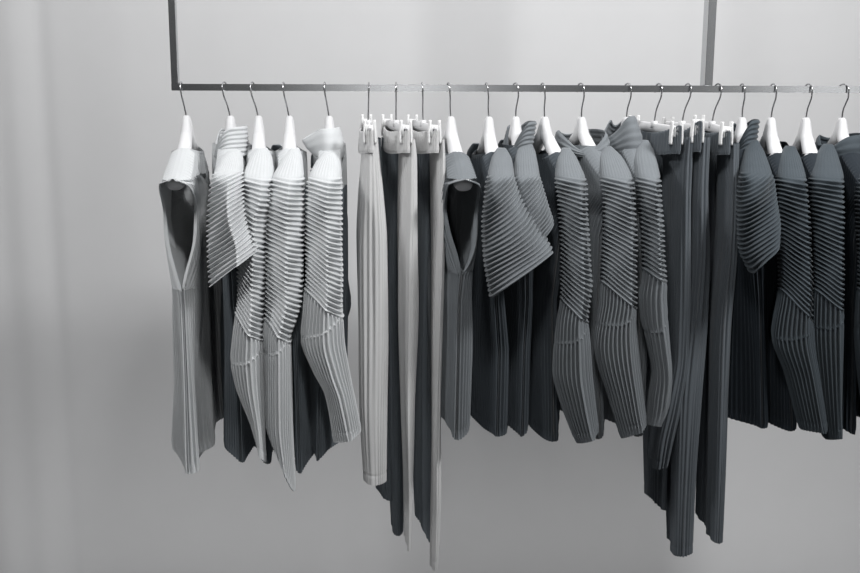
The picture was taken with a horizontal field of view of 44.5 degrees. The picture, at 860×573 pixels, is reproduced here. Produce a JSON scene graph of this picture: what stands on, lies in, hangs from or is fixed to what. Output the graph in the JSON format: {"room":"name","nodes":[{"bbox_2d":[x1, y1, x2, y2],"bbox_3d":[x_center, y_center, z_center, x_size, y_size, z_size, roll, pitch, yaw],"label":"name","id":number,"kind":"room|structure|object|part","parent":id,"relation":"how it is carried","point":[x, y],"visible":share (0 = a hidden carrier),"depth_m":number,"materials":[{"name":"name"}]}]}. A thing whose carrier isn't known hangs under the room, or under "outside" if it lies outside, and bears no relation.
{"room":"clothing store","nodes":[
{"label":"clothing store","id":0,"kind":"room"},
{"bbox_2d":[0,0,859,572],"bbox_3d":[0.002,-0.438,3.383,6.400,3.100,0.022,0,11,0],"label":"wall","id":1,"kind":"structure","parent":0,"point":[92,478],"depth_m":3.47,"materials":[{"name":"paint"}]},
{"bbox_3d":[0.005,-1.507,0.459,6.400,0.100,5.550,0,11,0],"label":"ceiling","id":2,"kind":"structure","parent":0,"visible":0},
{"bbox_2d":[168,0,859,92],"bbox_3d":[0.569,-1.135,2.404,2.369,1.358,0.046,0,11,0],"label":"clothing rack","id":3,"kind":"object","parent":2,"relation":"hanging from","point":[710,6],"visible":1,"depth_m":2.51,"materials":[{"name":"silver metal"}]},
{"bbox_2d":[166,81,198,189],"bbox_3d":[-0.587,-0.372,2.536,0.044,0.242,0.401,-1,11,-4],"label":"clothes hanger","id":4,"kind":"object","parent":3,"relation":"hanging from","point":[187,139],"visible":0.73,"depth_m":2.50,"materials":[{"name":"white plastic"},{"name":"metal"}]},
{"bbox_2d":[159,146,222,473],"bbox_3d":[-0.584,0.035,2.614,0.113,0.764,0.440,0,11,1],"label":"sleeveless top","id":5,"kind":"object","parent":4,"relation":"hanging from","point":[197,396],"visible":0.86,"depth_m":2.50,"materials":[{"name":"fabric"}]},
{"bbox_2d":[221,81,235,129],"bbox_3d":[-0.481,-0.372,2.536,0.038,0.242,0.401,-1,11,-4],"label":"clothes hanger","id":6,"kind":"object","parent":3,"relation":"hanging from","point":[230,120],"visible":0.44,"depth_m":2.52,"materials":[{"name":"white plastic"}]},
{"bbox_2d":[206,126,258,462],"bbox_3d":[-0.485,0.000,2.606,0.135,0.790,0.584,-2,11,-12],"label":"short sleeved top","id":7,"kind":"object","parent":6,"relation":"hanging from","point":[229,236],"visible":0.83,"depth_m":2.40,"materials":[{"name":"grey fabric"}]},
{"bbox_2d":[249,81,265,149],"bbox_3d":[-0.414,-0.372,2.536,0.039,0.242,0.403,-1,11,-7],"label":"clothes hanger","id":8,"kind":"object","parent":3,"relation":"hanging from","point":[258,141],"visible":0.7,"depth_m":2.51,"materials":[{"name":"white plastic"}]},
{"bbox_2d":[230,144,274,463],"bbox_3d":[-0.426,0.027,2.611,0.116,0.745,0.516,-1,11,-5],"label":"long sleeved top","id":9,"kind":"object","parent":8,"relation":"hanging from","point":[247,352],"visible":0.67,"depth_m":2.39,"materials":[{"name":"grey fabric"}]},
{"bbox_2d":[282,82,296,149],"bbox_3d":[-0.339,-0.372,2.536,0.039,0.242,0.402,-1,11,-6],"label":"clothes hanger","id":10,"kind":"object","parent":3,"relation":"hanging from","point":[289,139],"visible":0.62,"depth_m":2.51,"materials":[{"name":"white plastic"}]},
{"bbox_2d":[263,144,313,490],"bbox_3d":[-0.346,0.055,2.615,0.114,0.802,0.512,-1,11,-5],"label":"long sleeved top","id":11,"kind":"object","parent":10,"relation":"hanging from","point":[286,365],"visible":0.96,"depth_m":2.40,"materials":[{"name":"grey fabric"}]},
{"bbox_2d":[323,82,334,128],"bbox_3d":[-0.243,-0.371,2.536,0.038,0.242,0.401,-1,11,-4],"label":"clothes hanger","id":12,"kind":"object","parent":3,"relation":"hanging from","point":[329,122],"visible":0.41,"depth_m":2.52,"materials":[{"name":"white plastic"}]},
{"bbox_2d":[300,127,360,460],"bbox_3d":[-0.255,0.000,2.604,0.141,0.784,0.514,-1,11,-8],"label":"long sleeved top","id":13,"kind":"object","parent":12,"relation":"hanging from","point":[335,420],"visible":0.99,"depth_m":2.40,"materials":[{"name":"grey fabric"}]},
{"bbox_2d":[361,82,376,143],"bbox_3d":[-0.149,-0.422,2.526,0.032,0.139,0.297,-1,11,-5],"label":"hanger","id":14,"kind":"object","parent":3,"relation":"hanging from","point":[368,124],"visible":0.93,"depth_m":2.40,"materials":[{"name":"white plastic"}]},
{"bbox_2d":[356,124,391,500],"bbox_3d":[-0.139,0.093,2.624,0.086,0.984,0.297,1,11,3],"label":"trousers","id":15,"kind":"object","parent":14,"relation":"hanging from","point":[371,229],"visible":0.91,"depth_m":2.50,"materials":[{"name":"fabric"}]},
{"bbox_3d":[-0.131,0.097,2.698,0.077,0.949,0.136,0,11,0],"label":"leg","id":16,"kind":"part","parent":15,"relation":"part of","materials":[{"name":"grey fabric"}]},
{"bbox_2d":[381,82,412,143],"bbox_3d":[-0.082,-0.421,2.526,0.033,0.139,0.301,-2,11,-11],"label":"hanger","id":17,"kind":"object","parent":3,"relation":"hanging from","point":[394,125],"visible":0.95,"depth_m":2.50,"materials":[{"name":"white plastic"}]},
{"bbox_2d":[381,124,418,550],"bbox_3d":[-0.078,0.139,2.635,0.063,1.078,0.303,-3,11,-14],"label":"trousers","id":18,"kind":"object","parent":17,"relation":"hanging from","point":[399,161],"visible":0.83,"depth_m":2.56,"materials":[{"name":"fabric"}]},
{"bbox_3d":[-0.095,0.143,2.707,0.058,1.042,0.136,0,11,0],"label":"leg","id":19,"kind":"part","parent":18,"relation":"part of","materials":[{"name":"grey fabric"}]},
{"bbox_3d":[-0.054,0.155,2.564,0.048,1.026,0.138,-1,11,-5],"label":"leg","id":20,"kind":"part","parent":18,"relation":"part of","materials":[{"name":"fabric"}]},
{"bbox_2d":[406,82,441,143],"bbox_3d":[-0.017,-0.421,2.526,0.033,0.139,0.302,-2,11,-12],"label":"hanger","id":21,"kind":"object","parent":3,"relation":"hanging from","point":[421,125],"visible":0.82,"depth_m":2.50,"materials":[{"name":"white plastic"}]},
{"bbox_2d":[413,129,444,570],"bbox_3d":[-0.010,0.153,2.638,0.065,1.106,0.302,-2,11,-11],"label":"trousers","id":22,"kind":"object","parent":21,"relation":"hanging from","point":[430,157],"visible":0.77,"depth_m":2.59,"materials":[{"name":"fabric"}]},
{"bbox_3d":[-0.021,0.157,2.710,0.061,1.071,0.136,0,11,0],"label":"leg","id":23,"kind":"part","parent":22,"relation":"part of","materials":[{"name":"grey fabric"}]},
{"bbox_3d":[0.015,0.180,2.569,0.027,1.077,0.138,-1,11,-8],"label":"leg","id":24,"kind":"part","parent":22,"relation":"part of","materials":[{"name":"fabric"}]},
{"bbox_2d":[443,82,472,190],"bbox_3d":[0.050,-0.370,2.536,0.046,0.242,0.404,-1,11,-8],"label":"clothes hanger","id":25,"kind":"object","parent":3,"relation":"hanging from","point":[452,143],"visible":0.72,"depth_m":2.50,"materials":[{"name":"white plastic"},{"name":"metal"}]},
{"bbox_2d":[427,152,480,439],"bbox_3d":[0.044,-0.002,2.606,0.100,0.672,0.450,-1,11,-7],"label":"sleeveless top","id":26,"kind":"object","parent":25,"relation":"hanging from","point":[460,208],"visible":0.69,"depth_m":2.47,"materials":[{"name":"grey fabric"}]},
{"bbox_2d":[476,82,497,154],"bbox_3d":[0.141,-0.370,2.536,0.038,0.242,0.401,-1,11,-5],"label":"clothes hanger","id":27,"kind":"object","parent":3,"relation":"hanging from","point":[488,142],"visible":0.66,"depth_m":2.51,"materials":[{"name":"white plastic"}]},
{"bbox_2d":[467,143,552,436],"bbox_3d":[0.140,-0.008,2.602,0.160,0.678,0.587,-2,11,-13],"label":"short sleeved top","id":28,"kind":"object","parent":27,"relation":"hanging from","point":[510,246],"visible":0.8,"depth_m":2.44,"materials":[{"name":"grey fabric"}]},
{"bbox_2d":[508,82,521,146],"bbox_3d":[0.206,-0.370,2.536,0.041,0.242,0.402,-1,11,-6],"label":"clothes hanger","id":29,"kind":"object","parent":3,"relation":"hanging from","point":[515,129],"visible":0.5,"depth_m":2.52,"materials":[{"name":"white plastic"}]},
{"bbox_2d":[498,121,553,436],"bbox_3d":[0.205,-0.037,2.598,0.113,0.738,0.510,-1,11,-6],"label":"short sleeved top","id":30,"kind":"object","parent":29,"relation":"hanging from","point":[518,297],"visible":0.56,"depth_m":2.46,"materials":[{"name":"grey fabric"}]},
{"bbox_3d":[0.567,-0.473,2.515,2.369,0.016,0.016,0,11,0],"label":"rail","id":31,"kind":"part","parent":3,"relation":"part of","materials":[{"name":"silver metal"}]},
{"bbox_2d":[533,82,560,154],"bbox_3d":[0.276,-0.369,2.536,0.042,0.242,0.414,-3,11,-15],"label":"clothes hanger","id":32,"kind":"object","parent":3,"relation":"hanging from","point":[544,137],"visible":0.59,"depth_m":2.51,"materials":[{"name":"white plastic"}]},
{"bbox_2d":[528,147,598,443],"bbox_3d":[0.281,-0.001,2.605,0.151,0.689,0.524,-4,11,-19],"label":"long sleeved top","id":33,"kind":"object","parent":32,"relation":"hanging from","point":[561,372],"visible":0.64,"depth_m":2.42,"materials":[{"name":"grey fabric"}]},
{"bbox_2d":[569,83,595,145],"bbox_3d":[0.365,-0.369,2.536,0.042,0.242,0.414,-3,11,-15],"label":"clothes hanger","id":34,"kind":"object","parent":3,"relation":"hanging from","point":[580,135],"visible":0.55,"depth_m":2.52,"materials":[{"name":"white plastic"}]},
{"bbox_2d":[543,129,646,438],"bbox_3d":[0.368,-0.024,2.601,0.138,0.725,0.541,-4,12,-22],"label":"long sleeved top","id":35,"kind":"object","parent":34,"relation":"hanging from","point":[616,364],"visible":0.48,"depth_m":2.40,"materials":[{"name":"grey fabric"}]},
{"bbox_2d":[621,83,631,124],"bbox_3d":[0.473,-0.369,2.536,0.041,0.242,0.402,-1,11,-7],"label":"clothes hanger","id":36,"kind":"object","parent":3,"relation":"hanging from","point":[624,118],"visible":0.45,"depth_m":2.52,"materials":[{"name":"white metal"}]},
{"bbox_2d":[602,116,671,436],"bbox_3d":[0.472,-0.043,2.595,0.129,0.749,0.518,-2,11,-10],"label":"long sleeved top","id":37,"kind":"object","parent":36,"relation":"hanging from","point":[638,154],"visible":0.4,"depth_m":2.40,"materials":[{"name":"grey fabric"}]},
{"bbox_2d":[628,83,682,144],"bbox_3d":[0.540,-0.419,2.526,0.032,0.139,0.300,-2,11,-10],"label":"hanger","id":38,"kind":"object","parent":3,"relation":"hanging from","point":[653,126],"visible":0.68,"depth_m":2.50,"materials":[{"name":"white plastic"}]},
{"bbox_2d":[641,125,692,510],"bbox_3d":[0.566,0.105,2.627,0.129,1.016,0.305,0,11,0],"label":"trousers","id":39,"kind":"object","parent":38,"relation":"hanging from","point":[674,161],"visible":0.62,"depth_m":2.51,"materials":[{"name":"fabric"}]},
{"bbox_3d":[0.574,0.108,2.699,0.102,0.982,0.137,0,11,0],"label":"leg","id":40,"kind":"part","parent":39,"relation":"part of","materials":[{"name":"fabric"}]},
{"bbox_2d":[662,83,703,142],"bbox_3d":[0.608,-0.420,2.526,0.032,0.138,0.296,0,11,-2],"label":"hanger","id":41,"kind":"object","parent":3,"relation":"hanging from","point":[685,125],"visible":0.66,"depth_m":2.48,"materials":[{"name":"white plastic"}]},
{"bbox_2d":[666,121,709,556],"bbox_3d":[0.631,0.149,2.635,0.101,1.125,0.298,0,11,0],"label":"trousers","id":42,"kind":"object","parent":41,"relation":"hanging from","point":[682,466],"visible":0.52,"depth_m":2.53,"materials":[{"name":"fabric"}]},
{"bbox_3d":[0.634,0.157,2.709,0.095,1.081,0.136,0,11,0],"label":"leg","id":43,"kind":"part","parent":42,"relation":"part of","materials":[{"name":"fabric"}]},
{"bbox_2d":[693,83,732,144],"bbox_3d":[0.680,-0.418,2.526,0.034,0.140,0.295,0,11,0],"label":"hanger","id":44,"kind":"object","parent":3,"relation":"hanging from","point":[710,126],"visible":0.75,"depth_m":2.48,"materials":[{"name":"white plastic"}]},
{"bbox_2d":[695,131,738,543],"bbox_3d":[0.697,0.140,2.631,0.099,1.076,0.298,2,11,7],"label":"trousers","id":45,"kind":"object","parent":44,"relation":"hanging from","point":[724,158],"visible":0.81,"depth_m":2.55,"materials":[{"name":"fabric"}]},
{"bbox_3d":[0.715,0.147,2.707,0.086,1.032,0.136,0,11,0],"label":"leg","id":46,"kind":"part","parent":45,"relation":"part of","materials":[{"name":"fabric"}]},
{"bbox_2d":[733,83,746,142],"bbox_3d":[0.752,-0.368,2.536,0.038,0.242,0.402,1,11,5],"label":"clothes hanger","id":47,"kind":"object","parent":3,"relation":"hanging from","point":[741,126],"visible":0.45,"depth_m":2.52,"materials":[{"name":"white plastic"}]},
{"bbox_2d":[728,119,780,428],"bbox_3d":[0.747,-0.049,2.593,0.138,0.721,0.554,0,11,0],"label":"short sleeved top","id":48,"kind":"object","parent":47,"relation":"hanging from","point":[758,219],"visible":0.49,"depth_m":2.45,"materials":[{"name":"black fabric"}]},
{"bbox_2d":[759,83,781,155],"bbox_3d":[0.821,-0.368,2.536,0.038,0.242,0.400,1,11,2],"label":"clothes hanger","id":49,"kind":"object","parent":3,"relation":"hanging from","point":[769,141],"visible":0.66,"depth_m":2.51,"materials":[{"name":"white plastic"}]},
{"bbox_2d":[765,146,827,433],"bbox_3d":[0.820,-0.015,2.601,0.146,0.668,0.511,-2,11,-11],"label":"long sleeved top","id":50,"kind":"object","parent":49,"relation":"hanging from","point":[795,394],"visible":0.5,"depth_m":2.40,"materials":[{"name":"black fabric"}]},
{"bbox_2d":[792,83,817,155],"bbox_3d":[0.905,-0.367,2.536,0.038,0.242,0.401,1,11,4],"label":"clothes hanger","id":51,"kind":"object","parent":3,"relation":"hanging from","point":[804,143],"visible":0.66,"depth_m":2.51,"materials":[{"name":"white plastic"}]},
{"bbox_2d":[780,141,844,439],"bbox_3d":[0.906,-0.013,2.600,0.106,0.682,0.511,0,11,-3],"label":"long sleeved top","id":52,"kind":"object","parent":51,"relation":"hanging from","point":[823,169],"visible":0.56,"depth_m":2.38,"materials":[{"name":"black fabric"}]},
{"bbox_2d":[827,83,849,144],"bbox_3d":[0.992,-0.367,2.536,0.037,0.242,0.400,0,11,-1],"label":"clothes hanger","id":53,"kind":"object","parent":3,"relation":"hanging from","point":[840,132],"visible":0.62,"depth_m":2.52,"materials":[{"name":"white plastic"}]},
{"bbox_2d":[815,133,859,434],"bbox_3d":[0.991,-0.024,2.599,0.134,0.704,0.509,-1,11,-9],"label":"long sleeved top","id":54,"kind":"object","parent":53,"relation":"hanging from","point":[848,149],"visible":0.24,"depth_m":2.44,"materials":[{"name":"black fabric"}]},
{"bbox_3d":[1.078,-0.367,2.536,0.049,0.242,0.400,0,11,0],"label":"clothes hanger","id":55,"kind":"object","parent":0,"visible":0},
{"bbox_2d":[856,379,859,416],"bbox_3d":[1.075,-0.019,2.599,0.124,0.694,0.507,-1,11,-7],"label":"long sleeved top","id":56,"kind":"object","parent":55,"relation":"hanging from","point":[858,395],"visible":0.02,"depth_m":2.58,"materials":[{"name":"black fabric"}]}
]}

